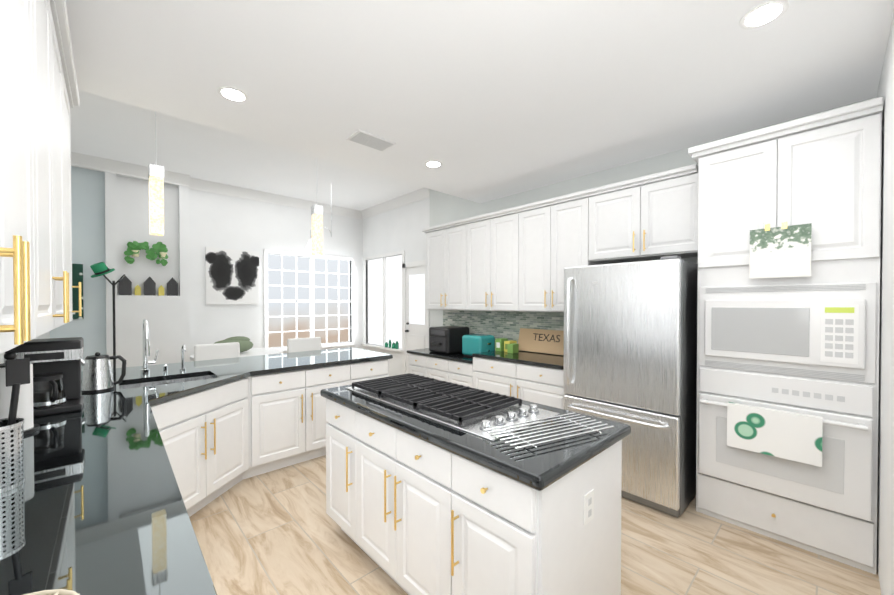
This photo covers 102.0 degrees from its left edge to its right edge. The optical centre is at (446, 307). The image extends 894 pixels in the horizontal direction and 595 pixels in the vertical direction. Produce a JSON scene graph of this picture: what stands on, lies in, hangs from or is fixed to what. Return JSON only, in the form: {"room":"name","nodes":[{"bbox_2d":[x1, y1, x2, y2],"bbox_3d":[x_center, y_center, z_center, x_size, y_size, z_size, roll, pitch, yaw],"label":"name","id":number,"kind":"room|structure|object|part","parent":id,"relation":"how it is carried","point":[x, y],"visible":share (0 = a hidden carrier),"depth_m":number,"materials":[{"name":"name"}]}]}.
{"room":"kitchen","nodes":[
{"label":"kitchen","id":0,"kind":"room"},
{"bbox_2d":[0,331,49,363],"bbox_3d":[-2.476,-0.223,1.822,0.120,3.300,6.630,-1,1,-43],"label":"wall","id":1,"kind":"structure","parent":0,"point":[46,335],"depth_m":3.64,"materials":[{"name":"paint"}]},
{"bbox_2d":[0,0,81,353],"bbox_3d":[-1.180,-0.542,0.810,0.389,1.280,3.142,-1,1,-43],"label":"upper cabinet","id":2,"kind":"object","parent":1,"relation":"attached to","point":[39,95],"visible":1,"depth_m":1.01,"materials":[{"name":"white wood"}]},
{"bbox_2d":[105,172,189,368],"bbox_3d":[-3.919,-0.144,4.779,0.850,3.080,0.100,-1,1,-43],"label":"column","id":3,"kind":"structure","parent":0,"point":[167,318],"depth_m":4.74,"materials":[{"name":"paint"}]},
{"bbox_2d":[124,241,167,265],"bbox_3d":[-3.921,-0.713,4.729,0.451,0.327,0.063,-1,1,-43],"label":"plant","id":4,"kind":"object","parent":3,"relation":"in","point":[158,247],"visible":0.96,"depth_m":4.73,"materials":[{"name":"green plant"}]},
{"bbox_2d":[118,276,177,295],"bbox_3d":[-3.919,-0.280,4.770,0.610,0.250,0.054,-1,1,-43],"label":"figurine","id":5,"kind":"object","parent":3,"relation":"in","point":[125,285],"visible":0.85,"depth_m":4.75,"materials":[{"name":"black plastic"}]},
{"bbox_2d":[135,285,163,295],"bbox_3d":[-3.919,-0.225,4.771,0.310,0.140,0.054,-1,1,-43],"label":"figurine","id":6,"kind":"object","parent":3,"relation":"in","point":[160,290],"visible":0.9,"depth_m":4.82,"materials":[{"name":"yellow ceramic"}]},
{"bbox_2d":[132,250,166,258],"bbox_3d":[-3.921,-0.695,4.768,0.370,0.080,0.090,-1,1,-43],"label":"flower pot","id":7,"kind":"object","parent":3,"relation":"in","point":[163,254],"visible":0.67,"depth_m":4.68,"materials":[{"name":"beige ceramic"}]},
{"bbox_2d":[50,166,362,370],"bbox_3d":[-3.160,-0.263,5.635,4.090,3.300,0.124,-1,1,-43],"label":"wall","id":8,"kind":"structure","parent":0,"point":[224,221],"depth_m":5.16,"materials":[{"name":"paint"}]},
{"bbox_2d":[72,264,83,318],"bbox_3d":[-4.467,-0.189,4.310,0.190,0.660,0.024,-1,1,-43],"label":"floral picture","id":9,"kind":"object","parent":8,"relation":"attached to","point":[77,273],"visible":0.29,"depth_m":4.33,"materials":[{"name":"fabric"}]},
{"bbox_2d":[205,247,258,304],"bbox_3d":[-3.226,-0.457,5.470,0.710,0.830,0.028,-1,1,-43],"label":"framed picture","id":10,"kind":"object","parent":8,"relation":"attached to","point":[231,276],"visible":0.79,"depth_m":5.44},
{"bbox_2d":[71,152,429,219],"bbox_3d":[-2.075,-1.731,4.460,4.090,0.140,3.060,-1,1,-43],"label":"crown molding","id":11,"kind":"structure","parent":8,"relation":"attached to","point":[109,165],"depth_m":5.45,"materials":[{"name":"white"}]},
{"bbox_2d":[264,249,354,350],"bbox_3d":[-2.346,-0.106,6.326,1.590,1.640,0.120,-1,1,-43],"label":"window","id":12,"kind":"structure","parent":8,"relation":"in","point":[312,286],"depth_m":6.32,"materials":[{"name":"white wood"}]},
{"bbox_2d":[70,90,423,210],"bbox_3d":[-2.075,-1.851,4.458,4.090,0.100,3.060,-1,1,-43],"label":"ceiling","id":13,"kind":"structure","parent":0,"point":[106,128],"depth_m":4.32,"materials":[{"name":"paint"}]},
{"bbox_2d":[148,112,163,235],"bbox_3d":[-2.217,-1.167,2.758,0.100,1.229,0.100,-1,1,-43],"label":"crystal pendant light","id":14,"kind":"object","parent":13,"relation":"hanging from","point":[156,197],"visible":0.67,"depth_m":2.73,"materials":[{"name":"white glass"}]},
{"bbox_2d":[311,205,322,255],"bbox_3d":[-1.313,-1.157,3.658,0.100,1.269,0.100,-1,1,-43],"label":"crystal pendant light","id":15,"kind":"object","parent":13,"relation":"hanging from","point":[317,228],"visible":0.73,"depth_m":3.63,"materials":[{"name":"white glass"}]},
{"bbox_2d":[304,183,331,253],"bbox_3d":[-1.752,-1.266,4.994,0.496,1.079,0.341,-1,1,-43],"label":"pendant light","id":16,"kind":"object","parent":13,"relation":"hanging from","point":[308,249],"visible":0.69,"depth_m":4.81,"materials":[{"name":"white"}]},
{"bbox_2d":[363,189,429,375],"bbox_3d":[-0.927,-0.271,6.329,0.120,3.300,2.160,-1,1,-43],"label":"wall","id":17,"kind":"structure","parent":0,"point":[397,229],"depth_m":6.18,"materials":[{"name":"paint"}]},
{"bbox_2d":[361,250,404,351],"bbox_3d":[-1.153,-0.097,6.462,0.140,1.700,1.300,-1,1,-43],"label":"window","id":18,"kind":"structure","parent":17,"relation":"in","point":[384,256],"depth_m":6.48,"materials":[{"name":"white"}]},
{"bbox_3d":[-1.102,-0.098,6.510,0.001,1.590,1.180,-1,1,-43],"label":"window right","id":19,"kind":"part","parent":18,"relation":"part of","materials":[{"name":"white glass"}]},
{"bbox_2d":[394,341,398,348],"bbox_3d":[-0.840,0.636,6.092,0.054,0.130,0.054,0,1,32],"label":"bottle","id":20,"kind":"object","parent":18,"relation":"on","point":[395,345],"depth_m":6.08,"materials":[{"name":"green glass"}]},
{"bbox_2d":[402,260,429,373],"bbox_3d":[-0.489,0.331,5.739,0.050,2.110,0.670,-1,1,-43],"label":"door","id":21,"kind":"structure","parent":17,"relation":"attached to","point":[416,336],"depth_m":5.74,"materials":[{"name":"white wood"}]},
{"bbox_3d":[-0.475,-0.124,5.700,0.007,0.780,0.380,-1,1,-43],"label":"exterior door frame","id":22,"kind":"part","parent":21,"relation":"part of","materials":[{"name":"white glass"}]},
{"bbox_2d":[65,0,893,202],"bbox_3d":[0.092,-1.601,2.113,4.050,0.550,3.330,-1,1,-43],"label":"ceiling","id":23,"kind":"structure","parent":0,"point":[481,101],"depth_m":2.05,"materials":[{"name":"paint"}]},
{"bbox_2d":[217,86,248,102],"bbox_3d":[-1.332,-1.324,2.256,0.169,0.005,0.169,1,1,41],"label":"recessed light","id":24,"kind":"object","parent":23,"relation":"in","point":[233,94],"depth_m":2.25,"materials":[{"name":"white glass"}]},
{"bbox_2d":[346,130,395,151],"bbox_3d":[-0.603,-1.327,2.897,0.340,0.013,0.200,-1,1,-43],"label":"ceiling vent","id":25,"kind":"object","parent":23,"relation":"in","point":[361,137],"visible":1,"depth_m":2.87,"materials":[{"name":"white metal"}]},
{"bbox_2d":[424,160,441,167],"bbox_3d":[-0.127,-1.336,3.383,0.169,0.005,0.169,1,1,41],"label":"recessed light","id":26,"kind":"object","parent":23,"relation":"in","point":[432,164],"depth_m":3.38,"materials":[{"name":"white glass"}]},
{"bbox_2d":[739,0,788,29],"bbox_3d":[1.427,-1.317,1.633,0.169,0.005,0.169,1,1,41],"label":"recessed light","id":27,"kind":"object","parent":23,"relation":"in","point":[764,13],"depth_m":1.63,"materials":[{"name":"white glass"}]},
{"bbox_2d":[189,455,880,594],"bbox_3d":[-0.938,1.442,3.277,4.490,0.060,6.790,-1,1,-43],"label":"floor","id":28,"kind":"structure","parent":0,"point":[278,532],"depth_m":2.08,"materials":[{"name":"wood"}]},
{"bbox_2d":[90,262,124,368],"bbox_3d":[-4.035,0.432,4.359,0.362,1.936,0.325,-1,1,-43],"label":"stand","id":29,"kind":"object","parent":28,"relation":"on","point":[100,269],"visible":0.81,"depth_m":4.36,"materials":[{"name":"black metal"}]},
{"bbox_2d":[0,319,392,594],"bbox_3d":[-0.732,0.759,2.041,2.707,1.331,4.307,-1,1,-43],"label":"base cabinets","id":30,"kind":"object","parent":28,"relation":"on","point":[132,472],"depth_m":1.49,"materials":[{"name":"white wood"}]},
{"bbox_2d":[0,358,29,492],"bbox_3d":[-1.334,0.347,1.068,0.133,0.375,0.123,-1,1,-43],"label":"utensil holder","id":31,"kind":"object","parent":30,"relation":"on","point":[17,371],"visible":1,"depth_m":1.09,"materials":[{"name":"metal"}]},
{"bbox_2d":[0,352,39,434],"bbox_3d":[-1.832,0.358,1.520,0.160,0.343,0.160,-1,1,-43],"label":"paper towel holder","id":32,"kind":"object","parent":30,"relation":"on","point":[25,407],"visible":0.54,"depth_m":1.51,"materials":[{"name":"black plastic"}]},
{"bbox_2d":[4,337,83,416],"bbox_3d":[-2.017,0.346,1.828,0.253,0.360,0.277,-1,1,-43],"label":"coffee maker","id":33,"kind":"object","parent":30,"relation":"on","point":[57,385],"visible":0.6,"depth_m":1.80,"materials":[{"name":"black plastic"}]},
{"bbox_2d":[24,589,79,594],"bbox_3d":[-0.725,0.534,0.565,0.230,0.012,0.230,-1,1,-43],"label":"woven trivet","id":34,"kind":"object","parent":30,"relation":"on","point":[57,592],"visible":0.98,"depth_m":0.67,"materials":[{"name":"beige wicker"}]},
{"bbox_2d":[81,352,125,392],"bbox_3d":[-2.190,0.402,2.301,0.228,0.238,0.160,-1,1,-43],"label":"kettle","id":35,"kind":"object","parent":30,"relation":"on","point":[97,374],"visible":0.92,"depth_m":2.25,"materials":[{"name":"silver metal"}]},
{"bbox_2d":[194,342,239,360],"bbox_3d":[-2.304,0.898,3.715,0.464,1.020,0.488,-1,1,-43],"label":"stool","id":36,"kind":"object","parent":28,"relation":"on","point":[215,351],"visible":0.19,"depth_m":3.83,"materials":[{"name":"white fabric"}]},
{"bbox_2d":[190,348,282,360],"bbox_3d":[-2.835,1.006,4.942,1.100,0.775,1.100,-1,1,-43],"label":"table","id":37,"kind":"object","parent":28,"relation":"on","point":[257,351],"visible":0.21,"depth_m":4.95,"materials":[{"name":"white"}]},
{"bbox_2d":[213,336,252,352],"bbox_3d":[-2.860,0.506,4.817,0.520,0.225,0.312,-1,1,-43],"label":"bag","id":38,"kind":"object","parent":37,"relation":"on","point":[246,343],"visible":0.56,"depth_m":4.81,"materials":[{"name":"green fabric"}]},
{"bbox_2d":[287,337,321,352],"bbox_3d":[-1.625,0.891,4.350,0.464,1.020,0.488,-1,1,-43],"label":"stool","id":39,"kind":"object","parent":28,"relation":"on","point":[303,344],"visible":0.15,"depth_m":4.46,"materials":[{"name":"white fabric"}]},
{"bbox_2d":[408,354,426,376],"bbox_3d":[-0.152,1.002,4.897,0.637,0.785,0.389,-1,1,-43],"label":"base cabinet","id":40,"kind":"object","parent":28,"relation":"on","point":[417,363],"depth_m":4.67,"materials":[{"name":"white wood"}]},
{"bbox_2d":[427,354,446,381],"bbox_3d":[0.113,1.005,4.613,0.637,0.785,0.389,-1,1,-43],"label":"base cabinet","id":41,"kind":"object","parent":28,"relation":"on","point":[436,367],"depth_m":4.39,"materials":[{"name":"white wood"}]},
{"bbox_2d":[447,358,470,386],"bbox_3d":[0.380,1.008,4.328,0.637,0.785,0.392,-1,1,-43],"label":"base cabinet","id":42,"kind":"object","parent":28,"relation":"on","point":[459,373],"depth_m":4.12,"materials":[{"name":"white wood"}]},
{"bbox_2d":[324,397,621,594],"bbox_3d":[-0.002,0.999,1.951,0.728,0.855,1.559,-1,1,-43],"label":"kitchen island","id":43,"kind":"object","parent":28,"relation":"on","point":[433,487],"depth_m":1.49,"materials":[{"name":"white wood"}]},
{"bbox_2d":[320,373,630,496],"bbox_3d":[0.013,0.550,1.973,0.750,0.048,1.620,-1,1,-43],"label":"island countertop","id":44,"kind":"structure","parent":43,"relation":"on","point":[453,416],"depth_m":1.64,"materials":[{"name":"black stone"}]},
{"bbox_2d":[483,412,613,449],"bbox_3d":[0.429,0.514,1.520,0.520,0.018,0.240,0,1,-27],"label":"wire rack","id":45,"kind":"object","parent":44,"relation":"on","point":[539,435],"visible":0.92,"depth_m":1.50,"materials":[{"name":"silver metal"}]},
{"bbox_2d":[471,354,564,408],"bbox_3d":[0.909,0.974,3.761,0.637,0.865,1.158,-1,1,-43],"label":"base cabinet","id":46,"kind":"object","parent":28,"relation":"on","point":[535,377],"depth_m":3.50,"materials":[{"name":"white wood"}]},
{"bbox_2d":[407,348,478,361],"bbox_3d":[0.100,0.595,4.609,0.638,0.035,1.188,-1,1,-43],"label":"countertop","id":47,"kind":"structure","parent":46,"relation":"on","point":[459,357],"depth_m":4.42,"materials":[{"name":"black stone"}]},
{"bbox_2d":[429,326,468,353],"bbox_3d":[0.011,0.416,4.681,0.450,0.320,0.380,-1,1,-43],"label":"air fryer","id":48,"kind":"object","parent":47,"relation":"on","point":[445,339],"visible":0.92,"depth_m":4.53,"materials":[{"name":"black plastic"}]},
{"bbox_2d":[462,334,494,356],"bbox_3d":[0.379,0.454,4.296,0.280,0.252,0.325,-1,1,-43],"label":"toaster","id":49,"kind":"object","parent":47,"relation":"on","point":[474,343],"visible":0.73,"depth_m":4.20,"materials":[{"name":"teal metal"}]},
{"bbox_2d":[475,350,563,369],"bbox_3d":[0.902,0.524,3.750,0.638,0.035,1.158,-1,1,-43],"label":"countertop","id":50,"kind":"structure","parent":46,"relation":"on","point":[536,359],"depth_m":3.66,"materials":[{"name":"black stone"}]},
{"bbox_2d":[495,338,507,350],"bbox_3d":[0.631,0.431,4.179,0.133,0.140,0.080,-1,1,-43],"label":"box","id":51,"kind":"object","parent":50,"relation":"on","point":[499,341],"depth_m":4.13,"materials":[{"name":"green cardboard"}]},
{"bbox_2d":[503,340,516,351],"bbox_3d":[0.720,0.442,4.112,0.133,0.120,0.080,-1,1,-43],"label":"box","id":52,"kind":"object","parent":50,"relation":"on","point":[504,341],"depth_m":4.09,"materials":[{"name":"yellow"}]},
{"bbox_2d":[506,342,518,353],"bbox_3d":[0.728,0.453,3.989,0.110,0.100,0.070,-1,1,-43],"label":"box","id":53,"kind":"object","parent":50,"relation":"on","point":[507,346],"depth_m":3.97,"materials":[{"name":"green cardboard"}]},
{"bbox_2d":[518,328,563,355],"bbox_3d":[1.081,0.373,3.942,0.079,0.255,0.720,-1,1,-43],"label":"sign","id":54,"kind":"object","parent":50,"relation":"on","point":[542,341],"visible":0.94,"depth_m":3.97,"materials":[{"name":"beige wood"}]},
{"bbox_2d":[563,256,697,517],"bbox_3d":[1.501,0.533,2.933,0.843,1.765,0.840,-1,1,-43],"label":"fridge","id":55,"kind":"object","parent":28,"relation":"on","point":[630,343],"visible":0.9,"depth_m":2.58,"materials":[{"name":"silver metal"}]},
{"bbox_2d":[688,97,882,574],"bbox_3d":[2.161,0.164,2.386,0.675,2.515,0.861,-1,1,-43],"label":"tall cabinet","id":56,"kind":"object","parent":28,"relation":"on","point":[808,345],"visible":0.9,"depth_m":2.12,"materials":[{"name":"white wood"}]},
{"bbox_2d":[727,402,822,466],"bbox_3d":[1.936,0.744,2.158,0.044,0.269,0.420,-1,1,-43],"label":"hanging towel","id":57,"kind":"object","parent":56,"relation":"hanging from","point":[794,436],"visible":0.91,"depth_m":2.13,"materials":[{"name":"white fabric"}]},
{"bbox_2d":[749,222,811,278],"bbox_3d":[1.971,-0.339,2.149,0.009,0.325,0.270,-1,1,-43],"label":"towel","id":58,"kind":"object","parent":56,"relation":"attached to","point":[784,250],"visible":0.95,"depth_m":2.14,"materials":[{"name":"white fabric"}]},
{"bbox_2d":[430,97,875,326],"bbox_3d":[1.282,-0.245,3.938,0.160,3.300,4.350,-1,1,-43],"label":"wall","id":59,"kind":"structure","parent":0,"point":[445,208],"depth_m":3.90,"materials":[{"name":"paint"}]},
{"bbox_2d":[422,164,697,311],"bbox_3d":[0.897,-0.513,3.944,0.384,1.115,3.243,-1,1,-43],"label":"upper cabinet","id":60,"kind":"object","parent":59,"relation":"attached to","point":[519,258],"visible":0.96,"depth_m":3.56,"materials":[{"name":"white wood"}]},
{"bbox_2d":[876,13,893,594],"bbox_3d":[1.329,-0.213,0.923,4.210,3.300,0.120,-1,1,-43],"label":"wall","id":61,"kind":"structure","parent":0,"point":[885,522],"depth_m":1.72,"materials":[{"name":"paint"}]},
{"label":"outside","id":62,"kind":"structure","parent":0,"visible":0},
{"bbox_2d":[268,254,348,347],"bbox_3d":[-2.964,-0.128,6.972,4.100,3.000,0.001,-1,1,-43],"label":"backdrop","id":63,"kind":"structure","parent":62,"point":[289,293],"depth_m":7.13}
]}

